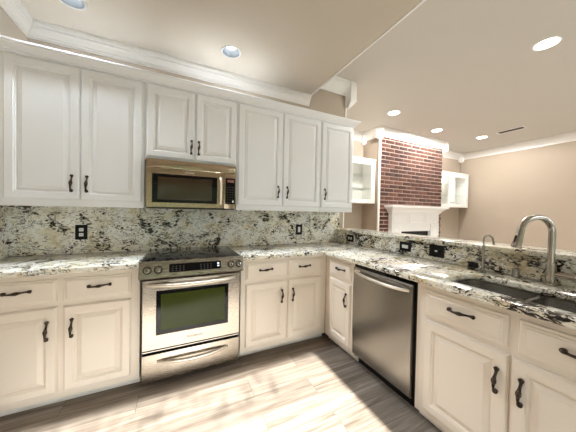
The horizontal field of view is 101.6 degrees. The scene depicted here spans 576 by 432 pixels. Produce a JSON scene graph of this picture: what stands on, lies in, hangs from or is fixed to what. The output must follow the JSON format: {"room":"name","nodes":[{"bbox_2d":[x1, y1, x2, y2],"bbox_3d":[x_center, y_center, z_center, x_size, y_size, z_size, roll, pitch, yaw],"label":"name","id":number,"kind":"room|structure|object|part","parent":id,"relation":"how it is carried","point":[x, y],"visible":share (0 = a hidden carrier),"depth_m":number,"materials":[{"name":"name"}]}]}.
{"room":"kitchen","nodes":[
{"label":"kitchen","id":0,"kind":"room"},
{"bbox_2d":[0,7,26,40],"bbox_3d":[-1.084,-1.374,-0.432,0.124,0.335,5.200,1,1,-26],"label":"wall","id":1,"kind":"structure","parent":0,"point":[8,28],"depth_m":1.73,"materials":[{"name":"paint"}]},
{"bbox_2d":[0,0,311,105],"bbox_3d":[0.189,-1.463,0.176,2.696,0.130,5.200,1,1,-26],"label":"trim","id":2,"kind":"structure","parent":1,"relation":"attached to","point":[32,28],"depth_m":2.23,"materials":[{"name":"paint"}]},
{"bbox_2d":[7,37,345,300],"bbox_3d":[-0.820,-0.303,2.675,3.550,3.215,0.120,1,1,-26],"label":"wall","id":3,"kind":"structure","parent":0,"point":[324,101],"depth_m":2.89,"materials":[{"name":"paint"}]},
{"bbox_2d":[0,50,145,207],"bbox_3d":[-1.741,-0.626,1.930,0.992,1.099,0.367,1,1,-26],"label":"upper cabinet","id":4,"kind":"object","parent":3,"relation":"attached to","point":[71,136],"visible":0.98,"depth_m":1.80,"materials":[{"name":"paint"}]},
{"bbox_3d":[-1.815,-0.635,1.744,0.422,1.019,0.021,1,1,-26],"label":"door","id":5,"kind":"part","parent":4,"relation":"part of","materials":[{"name":"paint"}]},
{"bbox_3d":[-1.662,-0.251,1.799,0.025,0.136,0.045,1,1,-26],"label":"handle","id":6,"kind":"part","parent":4,"relation":"part of","materials":[{"name":"brown metal"}]},
{"bbox_3d":[-1.579,-0.250,1.839,0.025,0.136,0.045,1,1,-26],"label":"handle","id":7,"kind":"part","parent":4,"relation":"part of","materials":[{"name":"brown metal"}]},
{"bbox_3d":[-1.434,-0.631,1.927,0.407,1.019,0.021,1,1,-26],"label":"door","id":8,"kind":"part","parent":4,"relation":"part of","materials":[{"name":"paint"}]},
{"bbox_2d":[0,35,360,127],"bbox_3d":[-0.666,-1.186,2.438,3.358,0.070,0.394,1,1,-26],"label":"crown molding","id":9,"kind":"structure","parent":4,"relation":"attached to","point":[9,44],"depth_m":2.01,"materials":[{"name":"paint"}]},
{"bbox_2d":[8,206,339,256],"bbox_3d":[-0.773,0.138,2.631,3.324,0.414,0.020,1,1,-26],"label":"backsplash","id":10,"kind":"structure","parent":3,"relation":"attached to","point":[32,230],"depth_m":2.34,"materials":[{"name":"stone"}]},
{"bbox_2d":[75,225,87,239],"bbox_3d":[-1.847,0.145,2.100,0.086,0.132,0.009,1,1,-26],"label":"outlet","id":11,"kind":"object","parent":10,"relation":"attached to","point":[81,231],"visible":1,"depth_m":2.10,"materials":[{"name":"black plastic"}]},
{"bbox_2d":[296,224,301,234],"bbox_3d":[0.144,0.176,3.057,0.092,0.132,0.008,1,1,-26],"label":"light switch","id":12,"kind":"object","parent":10,"relation":"attached to","point":[298,226],"visible":1,"depth_m":3.05,"materials":[{"name":"black plastic"}]},
{"bbox_2d":[145,82,236,166],"bbox_3d":[-0.929,-0.831,2.314,0.795,0.672,0.367,1,1,-26],"label":"upper cabinet","id":13,"kind":"object","parent":3,"relation":"attached to","point":[180,125],"visible":0.96,"depth_m":2.16,"materials":[{"name":"paint"}]},
{"bbox_3d":[-1.044,-0.827,2.109,0.386,0.618,0.021,1,1,-26],"label":"door","id":14,"kind":"part","parent":13,"relation":"part of","materials":[{"name":"paint"}]},
{"bbox_2d":[146,158,235,209],"bbox_3d":[-0.929,-0.280,2.292,0.756,0.423,0.430,1,1,-26],"label":"microwave","id":15,"kind":"object","parent":13,"relation":"attached to","point":[170,184],"visible":1,"depth_m":2.12,"materials":[{"name":"grey metal"}]},
{"bbox_3d":[-0.857,-0.451,2.146,0.756,0.072,0.023,1,1,-26],"label":"vent panel","id":16,"kind":"part","parent":15,"relation":"part of","materials":[{"name":"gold metal"}]},
{"bbox_3d":[-0.636,-0.239,2.224,0.023,0.262,0.051,1,1,-26],"label":"handle","id":17,"kind":"part","parent":15,"relation":"part of","materials":[{"name":"silver metal"}]},
{"bbox_3d":[-0.560,-0.239,2.278,0.094,0.250,0.004,1,1,-26],"label":"control panel","id":18,"kind":"part","parent":15,"relation":"part of","materials":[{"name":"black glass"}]},
{"bbox_3d":[-0.569,-0.240,2.289,0.109,0.339,0.025,1,1,-26],"label":"control frame","id":19,"kind":"part","parent":15,"relation":"part of","materials":[{"name":"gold metal"}]},
{"bbox_3d":[-0.886,-0.632,2.161,0.025,0.136,0.045,1,1,-26],"label":"handle","id":20,"kind":"part","parent":13,"relation":"part of","materials":[{"name":"brown metal"}]},
{"bbox_3d":[-0.690,-0.824,2.279,0.377,0.618,0.021,1,1,-26],"label":"door","id":21,"kind":"part","parent":13,"relation":"part of","materials":[{"name":"paint"}]},
{"bbox_2d":[235,102,320,211],"bbox_3d":[-0.121,-0.609,2.708,1.004,1.099,0.367,1,1,-26],"label":"upper cabinet","id":22,"kind":"object","parent":3,"relation":"attached to","point":[278,153],"visible":1,"depth_m":2.55,"materials":[{"name":"paint"}]},
{"bbox_3d":[-0.284,-0.619,2.479,0.488,1.019,0.021,1,1,-26],"label":"door","id":23,"kind":"part","parent":22,"relation":"part of","materials":[{"name":"paint"}]},
{"bbox_3d":[0.165,-0.614,2.695,0.485,1.019,0.021,1,1,-26],"label":"door","id":24,"kind":"part","parent":22,"relation":"part of","materials":[{"name":"paint"}]},
{"bbox_2d":[319,121,353,211],"bbox_3d":[0.557,-0.602,3.033,0.496,1.099,0.367,1,1,-26],"label":"upper cabinet","id":25,"kind":"object","parent":3,"relation":"attached to","point":[336,155],"visible":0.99,"depth_m":2.89,"materials":[{"name":"paint"}]},
{"bbox_2d":[342,96,346,227],"bbox_3d":[0.812,-0.780,3.381,0.020,1.905,0.020,1,1,-26],"label":"trim","id":26,"kind":"structure","parent":3,"relation":"attached to","point":[346,96],"depth_m":3.36,"materials":[{"name":"paint"}]},
{"bbox_2d":[311,0,425,94],"bbox_3d":[1.409,-1.514,0.760,0.020,0.014,5.198,1,1,-26],"label":"trim","id":27,"kind":"structure","parent":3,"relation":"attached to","point":[422,1],"depth_m":2.07,"materials":[{"name":"paint"}]},
{"bbox_2d":[321,76,575,162],"bbox_3d":[3.903,-1.733,2.795,6.258,0.180,6.720,1,1,-26],"label":"trim","id":28,"kind":"structure","parent":3,"relation":"attached to","point":[338,85],"depth_m":5.43,"materials":[{"name":"paint"}]},
{"bbox_2d":[0,332,441,431],"bbox_3d":[2.571,1.407,2.240,9.320,0.060,6.960,1,1,-26],"label":"floor","id":29,"kind":"structure","parent":0,"point":[313,384],"depth_m":1.67,"materials":[{"name":"brown wood"}]},
{"bbox_2d":[0,268,141,416],"bbox_3d":[-1.709,0.842,1.839,0.998,0.921,0.665,1,1,-26],"label":"base cabinet","id":30,"kind":"object","parent":29,"relation":"on","point":[63,337],"visible":0.97,"depth_m":1.61,"materials":[{"name":"paint"}]},
{"bbox_3d":[-1.718,0.490,1.481,0.144,0.026,0.044,1,1,-26],"label":"handle","id":31,"kind":"part","parent":30,"relation":"part of","materials":[{"name":"brown metal"}]},
{"bbox_3d":[-1.734,0.501,1.503,0.388,0.151,0.021,1,1,-26],"label":"drawer","id":32,"kind":"part","parent":30,"relation":"part of","materials":[{"name":"paint"}]},
{"bbox_3d":[-1.742,0.906,1.510,0.388,0.586,0.021,1,1,-26],"label":"door","id":33,"kind":"part","parent":30,"relation":"part of","materials":[{"name":"paint"}]},
{"bbox_3d":[-1.596,0.766,1.547,0.025,0.136,0.045,1,1,-26],"label":"handle","id":34,"kind":"part","parent":30,"relation":"part of","materials":[{"name":"brown metal"}]},
{"bbox_3d":[-1.624,1.289,1.653,0.998,0.036,0.014,1,1,-26],"label":"shoe moulding","id":35,"kind":"part","parent":30,"relation":"part of","materials":[{"name":"paint"}]},
{"bbox_3d":[-1.480,0.767,1.602,0.025,0.136,0.045,1,1,-26],"label":"handle","id":36,"kind":"part","parent":30,"relation":"part of","materials":[{"name":"brown metal"}]},
{"bbox_2d":[0,250,147,278],"bbox_3d":[-1.703,0.361,1.839,1.004,0.038,0.654,1,1,-26],"label":"countertop","id":37,"kind":"structure","parent":30,"relation":"on","point":[34,265],"depth_m":1.73,"materials":[{"name":"stone"}]},
{"bbox_3d":[-1.362,0.910,1.692,0.388,0.586,0.021,1,1,-26],"label":"door","id":38,"kind":"part","parent":30,"relation":"part of","materials":[{"name":"paint"}]},
{"bbox_3d":[-1.355,0.505,1.685,0.388,0.151,0.021,1,1,-26],"label":"drawer","id":39,"kind":"part","parent":30,"relation":"part of","materials":[{"name":"paint"}]},
{"bbox_3d":[-1.338,0.494,1.664,0.144,0.026,0.044,1,1,-26],"label":"handle","id":40,"kind":"part","parent":30,"relation":"part of","materials":[{"name":"brown metal"}]},
{"bbox_2d":[138,246,243,383],"bbox_3d":[-0.886,0.826,2.183,0.787,0.972,0.717,1,1,-26],"label":"range","id":41,"kind":"object","parent":29,"relation":"on","point":[190,300],"visible":1,"depth_m":1.91,"materials":[{"name":"grey metal"}]},
{"bbox_3d":[-1.049,0.409,1.748,0.048,0.048,0.042,1,1,-26],"label":"knob","id":42,"kind":"part","parent":41,"relation":"part of","materials":[{"name":"silver metal"}]},
{"bbox_3d":[-0.983,0.410,1.780,0.048,0.048,0.042,1,1,-26],"label":"knob","id":43,"kind":"part","parent":41,"relation":"part of","materials":[{"name":"silver metal"}]},
{"bbox_3d":[-0.780,1.047,1.950,0.734,0.006,0.027,1,1,-26],"label":"vent trim","id":44,"kind":"part","parent":41,"relation":"part of","materials":[{"name":"silver metal"}]},
{"bbox_3d":[-0.780,1.170,1.948,0.738,0.207,0.043,1,1,-26],"label":"storage drawer","id":45,"kind":"part","parent":41,"relation":"part of","materials":[{"name":"silver metal"}]},
{"bbox_3d":[-0.771,0.761,1.940,0.738,0.538,0.045,1,1,-26],"label":"oven door","id":46,"kind":"part","parent":41,"relation":"part of","materials":[{"name":"silver metal"}]},
{"bbox_2d":[141,246,240,261],"bbox_3d":[-0.897,0.345,2.211,0.760,0.011,0.633,1,1,-26],"label":"cooktop","id":47,"kind":"object","parent":41,"relation":"in","point":[211,253],"depth_m":2.08,"materials":[{"name":"black glass"}]},
{"bbox_3d":[-0.751,0.413,1.911,0.787,0.128,0.038,1,1,-26],"label":"control panel","id":48,"kind":"part","parent":41,"relation":"part of","materials":[{"name":"silver metal"}]},
{"bbox_3d":[-0.748,0.534,1.889,0.675,0.034,0.082,1,1,-26],"label":"handle","id":49,"kind":"part","parent":41,"relation":"part of","materials":[{"name":"silver metal"}]},
{"bbox_3d":[-0.758,1.131,1.908,0.543,0.036,0.068,1,1,-26],"label":"handle","id":50,"kind":"part","parent":41,"relation":"part of","materials":[{"name":"silver metal"}]},
{"bbox_2d":[238,255,325,356],"bbox_3d":[-0.134,0.858,2.595,0.934,0.921,0.665,1,1,-26],"label":"base cabinet","id":51,"kind":"object","parent":29,"relation":"on","point":[282,300],"visible":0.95,"depth_m":2.31,"materials":[{"name":"paint"}]},
{"bbox_3d":[-0.204,0.923,2.248,0.417,0.586,0.021,1,1,-26],"label":"door","id":52,"kind":"part","parent":51,"relation":"part of","materials":[{"name":"paint"}]},
{"bbox_3d":[-0.197,0.517,2.241,0.417,0.151,0.021,1,1,-26],"label":"drawer","id":53,"kind":"part","parent":51,"relation":"part of","materials":[{"name":"paint"}]},
{"bbox_3d":[-0.049,1.306,2.409,0.934,0.036,0.014,1,1,-26],"label":"shoe moulding","id":54,"kind":"part","parent":51,"relation":"part of","materials":[{"name":"paint"}]},
{"bbox_3d":[0.173,0.927,2.429,0.392,0.586,0.021,1,1,-26],"label":"door","id":55,"kind":"part","parent":51,"relation":"part of","materials":[{"name":"paint"}]},
{"bbox_3d":[0.180,0.521,2.422,0.392,0.151,0.021,1,1,-26],"label":"drawer","id":56,"kind":"part","parent":51,"relation":"part of","materials":[{"name":"paint"}]},
{"bbox_2d":[228,241,575,329],"bbox_3d":[0.593,0.406,1.796,1.558,0.038,2.719,1,1,-26],"label":"countertop","id":57,"kind":"structure","parent":51,"relation":"on","point":[436,274],"depth_m":1.65,"materials":[{"name":"stone"}]},
{"bbox_2d":[480,235,494,271],"bbox_3d":[1.418,0.268,1.675,0.036,0.272,0.098,1,1,1],"label":"filter faucet","id":58,"kind":"object","parent":57,"relation":"on","point":[483,266],"visible":1,"depth_m":1.70,"materials":[{"name":"silver metal"}]},
{"bbox_3d":[1.423,0.243,1.670,0.015,0.222,0.088,1,1,-7],"label":"spout","id":59,"kind":"part","parent":58,"relation":"part of","materials":[{"name":"silver metal"}]},
{"bbox_2d":[456,279,575,312],"bbox_3d":[1.304,0.538,1.248,0.348,0.176,0.758,1,1,-26],"label":"sink","id":60,"kind":"object","parent":57,"relation":"in","point":[561,304],"visible":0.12,"depth_m":1.42,"materials":[{"name":"silver metal"}]},
{"bbox_3d":[1.215,0.533,1.433,0.348,0.176,0.348,1,1,-26],"label":"bowl","id":61,"kind":"part","parent":60,"relation":"part of","materials":[{"name":"silver metal"}]},
{"bbox_3d":[1.385,0.543,1.079,0.348,0.176,0.383,1,1,-26],"label":"bowl","id":62,"kind":"part","parent":60,"relation":"part of","materials":[{"name":"silver metal"}]},
{"bbox_2d":[511,268,520,277],"bbox_3d":[1.512,0.377,1.558,0.048,0.061,0.048,1,1,-26],"label":"air gap cap","id":63,"kind":"object","parent":57,"relation":"on","point":[515,271],"visible":1,"depth_m":1.55,"materials":[{"name":"silver metal"}]},
{"bbox_2d":[511,214,575,286],"bbox_3d":[1.491,0.200,1.382,0.321,0.420,0.131,1,1,19],"label":"kitchen faucet","id":64,"kind":"object","parent":57,"relation":"on","point":[551,274],"visible":1,"depth_m":1.38,"materials":[{"name":"silver metal"}]},
{"bbox_3d":[1.471,0.150,1.391,0.224,0.320,0.034,1,1,-2],"label":"spout","id":65,"kind":"part","parent":64,"relation":"part of","materials":[{"name":"silver metal"}]},
{"bbox_2d":[325,255,358,360],"bbox_3d":[0.753,0.878,2.460,0.665,0.921,0.459,1,1,-26],"label":"base cabinet","id":66,"kind":"object","parent":29,"relation":"on","point":[339,273],"visible":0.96,"depth_m":2.30,"materials":[{"name":"paint"}]},
{"bbox_3d":[0.504,0.935,2.323,0.021,0.586,0.320,1,1,-26],"label":"door","id":67,"kind":"part","parent":66,"relation":"part of","materials":[{"name":"paint"}]},
{"bbox_3d":[0.511,0.530,2.316,0.021,0.151,0.320,1,1,-26],"label":"drawer","id":68,"kind":"part","parent":66,"relation":"part of","materials":[{"name":"paint"}]},
{"bbox_3d":[0.550,1.318,2.375,0.014,0.036,0.459,1,1,-26],"label":"shoe moulding","id":69,"kind":"part","parent":66,"relation":"part of","materials":[{"name":"paint"}]},
{"bbox_3d":[0.531,0.795,2.208,0.045,0.136,0.025,1,1,-26],"label":"handle","id":70,"kind":"part","parent":66,"relation":"part of","materials":[{"name":"brown metal"}]},
{"bbox_2d":[352,264,418,410],"bbox_3d":[0.957,0.891,1.970,0.670,0.920,0.595,1,1,-26],"label":"dishwasher","id":71,"kind":"object","parent":29,"relation":"on","point":[384,313],"visible":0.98,"depth_m":1.77,"materials":[{"name":"silver metal"}]},
{"bbox_3d":[0.689,0.503,1.841,0.068,0.033,0.544,1,1,-26],"label":"handle","id":72,"kind":"part","parent":71,"relation":"part of","materials":[{"name":"silver metal"}]},
{"bbox_3d":[1.008,1.301,2.005,0.500,0.100,0.595,1,1,-26],"label":"toe panel","id":73,"kind":"part","parent":71,"relation":"part of","materials":[{"name":"black plastic"}]},
{"bbox_2d":[379,137,448,236],"bbox_3d":[2.985,-0.187,5.444,2.140,3.030,0.254,1,1,-26],"label":"fireplace","id":74,"kind":"object","parent":29,"relation":"on","point":[411,173],"visible":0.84,"depth_m":5.43,"materials":[{"name":"red brick"}]},
{"bbox_3d":[2.383,0.686,5.165,0.200,0.870,0.008,1,1,-26],"label":"panel","id":75,"kind":"part","parent":74,"relation":"part of","materials":[{"name":"paint"}]},
{"bbox_3d":[2.505,0.058,5.214,0.490,0.200,0.010,1,1,-26],"label":"frieze panel","id":76,"kind":"part","parent":74,"relation":"part of","materials":[{"name":"paint"}]},
{"bbox_3d":[2.994,-0.112,5.445,1.838,0.130,0.204,1,1,-26],"label":"bed moulding","id":77,"kind":"part","parent":74,"relation":"part of","materials":[{"name":"paint"}]},
{"bbox_2d":[384,205,448,208],"bbox_3d":[3.030,-0.200,5.448,1.965,0.047,0.225,1,1,-26],"label":"mantel shelf","id":78,"kind":"object","parent":74,"relation":"attached to","point":[385,206],"depth_m":5.27,"materials":[{"name":"paint"}]},
{"bbox_3d":[2.992,0.063,5.447,0.520,0.200,0.010,1,1,-26],"label":"frieze panel","id":79,"kind":"part","parent":74,"relation":"part of","materials":[{"name":"paint"}]},
{"bbox_3d":[3.478,0.068,5.681,0.490,0.200,0.010,1,1,-26],"label":"frieze panel","id":80,"kind":"part","parent":74,"relation":"part of","materials":[{"name":"paint"}]},
{"bbox_3d":[3.582,0.699,5.741,0.200,0.870,0.008,1,1,-26],"label":"panel","id":81,"kind":"part","parent":74,"relation":"part of","materials":[{"name":"paint"}]},
{"bbox_2d":[415,279,575,431],"bbox_3d":[1.333,0.910,1.252,0.665,0.921,1.014,1,1,-26],"label":"base cabinet","id":82,"kind":"object","parent":29,"relation":"on","point":[481,366],"visible":1,"depth_m":1.21,"materials":[{"name":"paint"}]},
{"bbox_3d":[1.130,1.350,1.167,0.014,0.036,1.014,1,1,-26],"label":"shoe moulding","id":83,"kind":"part","parent":82,"relation":"part of","materials":[{"name":"paint"}]},
{"bbox_3d":[0.961,0.547,1.318,0.044,0.026,0.144,1,1,-26],"label":"handle","id":84,"kind":"part","parent":82,"relation":"part of","materials":[{"name":"brown metal"}]},
{"bbox_3d":[0.975,0.961,1.340,0.021,0.586,0.431,1,1,-26],"label":"door","id":85,"kind":"part","parent":82,"relation":"part of","materials":[{"name":"paint"}]},
{"bbox_3d":[0.981,0.559,1.336,0.021,0.157,0.423,1,1,-26],"label":"drawer","id":86,"kind":"part","parent":82,"relation":"part of","materials":[{"name":"paint"}]},
{"bbox_3d":[1.029,0.820,1.171,0.045,0.136,0.025,1,1,-26],"label":"handle","id":87,"kind":"part","parent":82,"relation":"part of","materials":[{"name":"brown metal"}]},
{"bbox_3d":[1.069,0.822,1.087,0.045,0.136,0.025,1,1,-26],"label":"handle","id":88,"kind":"part","parent":82,"relation":"part of","materials":[{"name":"brown metal"}]},
{"bbox_3d":[1.167,0.972,0.940,0.021,0.586,0.435,1,1,-26],"label":"door","id":89,"kind":"part","parent":82,"relation":"part of","materials":[{"name":"paint"}]},
{"bbox_3d":[1.179,0.570,0.924,0.021,0.157,0.415,1,1,-26],"label":"drawer","id":90,"kind":"part","parent":82,"relation":"part of","materials":[{"name":"paint"}]},
{"bbox_3d":[1.156,0.558,0.913,0.044,0.026,0.144,1,1,-26],"label":"handle","id":91,"kind":"part","parent":82,"relation":"part of","materials":[{"name":"brown metal"}]},
{"bbox_2d":[20,0,421,93],"bbox_3d":[0.110,-1.688,0.066,2.942,0.320,5.320,1,1,-26],"label":"ceiling","id":92,"kind":"structure","parent":0,"point":[299,45],"depth_m":1.96,"materials":[{"name":"paint"}]},
{"bbox_2d":[59,0,87,10],"bbox_3d":[-1.591,-1.629,1.720,0.188,0.096,0.188,1,1,-26],"label":"recessed light","id":93,"kind":"object","parent":92,"relation":"in","point":[81,5],"visible":1,"depth_m":1.79,"materials":[{"name":"white glass"}]},
{"bbox_2d":[221,45,240,58],"bbox_3d":[-0.546,-1.619,2.260,0.188,0.096,0.188,1,1,-26],"label":"recessed light","id":94,"kind":"object","parent":92,"relation":"in","point":[230,51],"visible":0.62,"depth_m":2.31,"materials":[{"name":"white glass"}]},
{"bbox_2d":[362,138,378,230],"bbox_3d":[2.822,-0.289,5.774,2.160,3.215,0.485,1,1,-26],"label":"wall","id":95,"kind":"structure","parent":0,"point":[371,148],"depth_m":5.26,"materials":[{"name":"paint"}]},
{"bbox_2d":[377,140,381,230],"bbox_3d":[1.954,-0.205,5.074,0.040,3.040,0.040,1,1,-26],"label":"trim","id":96,"kind":"structure","parent":95,"relation":"attached to","point":[380,141],"depth_m":5.05,"materials":[{"name":"paint"}]},
{"bbox_2d":[344,140,459,238],"bbox_3d":[2.668,-0.296,6.036,5.890,3.215,0.120,1,1,-26],"label":"wall","id":97,"kind":"structure","parent":0,"point":[449,220],"depth_m":6.88,"materials":[{"name":"paint"}]},
{"bbox_2d":[352,156,375,203],"bbox_3d":[1.124,-0.767,4.983,1.585,0.965,0.416,1,1,-26],"label":"display cabinet","id":98,"kind":"object","parent":97,"relation":"attached to","point":[363,181],"visible":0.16,"depth_m":5.34,"materials":[{"name":"paint"}]},
{"bbox_2d":[441,171,468,207],"bbox_3d":[4.480,-0.733,6.633,1.555,0.965,0.346,1,1,-26],"label":"display cabinet","id":99,"kind":"object","parent":97,"relation":"attached to","point":[454,187],"visible":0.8,"depth_m":6.82,"materials":[{"name":"paint"}]},
{"bbox_3d":[4.187,-0.713,6.343,0.776,0.925,0.019,1,1,-26],"label":"glass door","id":100,"kind":"part","parent":99,"relation":"part of","materials":[{"name":"paint"}]},
{"bbox_3d":[4.890,-0.706,6.680,0.776,0.925,0.019,1,1,-26],"label":"glass door","id":101,"kind":"part","parent":99,"relation":"part of","materials":[{"name":"paint"}]},
{"bbox_2d":[336,0,575,153],"bbox_3d":[2.634,-1.888,2.182,9.320,0.098,6.960,1,1,-26],"label":"ceiling","id":102,"kind":"structure","parent":0,"point":[469,70],"depth_m":3.08,"materials":[{"name":"paint"}]},
{"bbox_2d":[387,110,399,115],"bbox_3d":[1.938,-1.883,4.301,0.222,0.008,0.222,1,1,-26],"label":"recessed light","id":103,"kind":"object","parent":102,"relation":"in","point":[395,112],"visible":1,"depth_m":4.29,"materials":[{"name":"white plastic"}]},
{"bbox_2d":[495,126,527,133],"bbox_3d":[4.785,-1.841,5.047,0.200,0.010,0.480,1,1,-26],"label":"ceiling vent","id":104,"kind":"object","parent":102,"relation":"in","point":[520,127],"visible":1,"depth_m":5.04,"materials":[{"name":"white plastic"}]},
{"bbox_2d":[532,36,562,50],"bbox_3d":[2.760,-1.836,2.506,0.222,0.008,0.222,1,1,-26],"label":"recessed light","id":105,"kind":"object","parent":102,"relation":"in","point":[549,42],"visible":1,"depth_m":2.50,"materials":[{"name":"white plastic"}]},
{"bbox_2d":[343,242,575,302],"bbox_3d":[1.358,0.799,2.186,0.125,1.112,2.700,1,1,-26],"label":"wall","id":106,"kind":"structure","parent":0,"point":[537,294],"depth_m":1.61,"materials":[{"name":"paint"}]},
{"bbox_2d":[337,228,575,261],"bbox_3d":[1.405,0.225,2.159,0.295,0.034,2.719,1,1,-26],"label":"bar ledge","id":107,"kind":"object","parent":106,"relation":"on","point":[567,255],"visible":1,"depth_m":1.85,"materials":[{"name":"stone"}]},
{"bbox_2d":[338,231,575,286],"bbox_3d":[1.302,0.318,2.145,0.020,0.152,2.700,1,1,-26],"label":"backsplash","id":108,"kind":"structure","parent":106,"relation":"attached to","point":[531,267],"depth_m":1.81,"materials":[{"name":"stone"}]},
{"bbox_2d":[347,234,353,241],"bbox_3d":[0.822,0.294,3.111,0.009,0.092,0.126,1,1,-26],"label":"outlet","id":109,"kind":"object","parent":108,"relation":"attached to","point":[350,238],"visible":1,"depth_m":3.10,"materials":[{"name":"black plastic"}]},
{"bbox_2d":[400,241,410,251],"bbox_3d":[1.179,0.308,2.367,0.008,0.092,0.130,1,1,-26],"label":"outlet","id":110,"kind":"object","parent":108,"relation":"attached to","point":[404,246],"visible":1,"depth_m":2.36,"materials":[{"name":"black plastic"}]},
{"bbox_2d":[429,244,444,257],"bbox_3d":[1.315,0.310,2.083,0.009,0.106,0.134,1,1,-26],"label":"outlet","id":111,"kind":"object","parent":108,"relation":"attached to","point":[434,250],"visible":1,"depth_m":2.08,"materials":[{"name":"black plastic"}]},
{"bbox_2d":[458,141,575,250],"bbox_3d":[6.748,-0.186,4.203,0.120,3.215,6.720,1,1,-26],"label":"wall","id":112,"kind":"structure","parent":0,"point":[504,189],"depth_m":5.89,"materials":[{"name":"paint"}]},
{"bbox_3d":[-1.219,-0.096,-0.462,0.120,2.895,5.200,1,1,-26],"label":"wall","id":113,"kind":"structure","parent":0,"visible":0},
{"bbox_2d":[0,205,7,258],"bbox_3d":[-2.144,0.130,1.621,0.020,0.414,0.655,1,1,-26],"label":"backsplash","id":114,"kind":"structure","parent":113,"relation":"attached to","point":[3,208],"depth_m":1.86,"materials":[{"name":"stone"}]}
]}

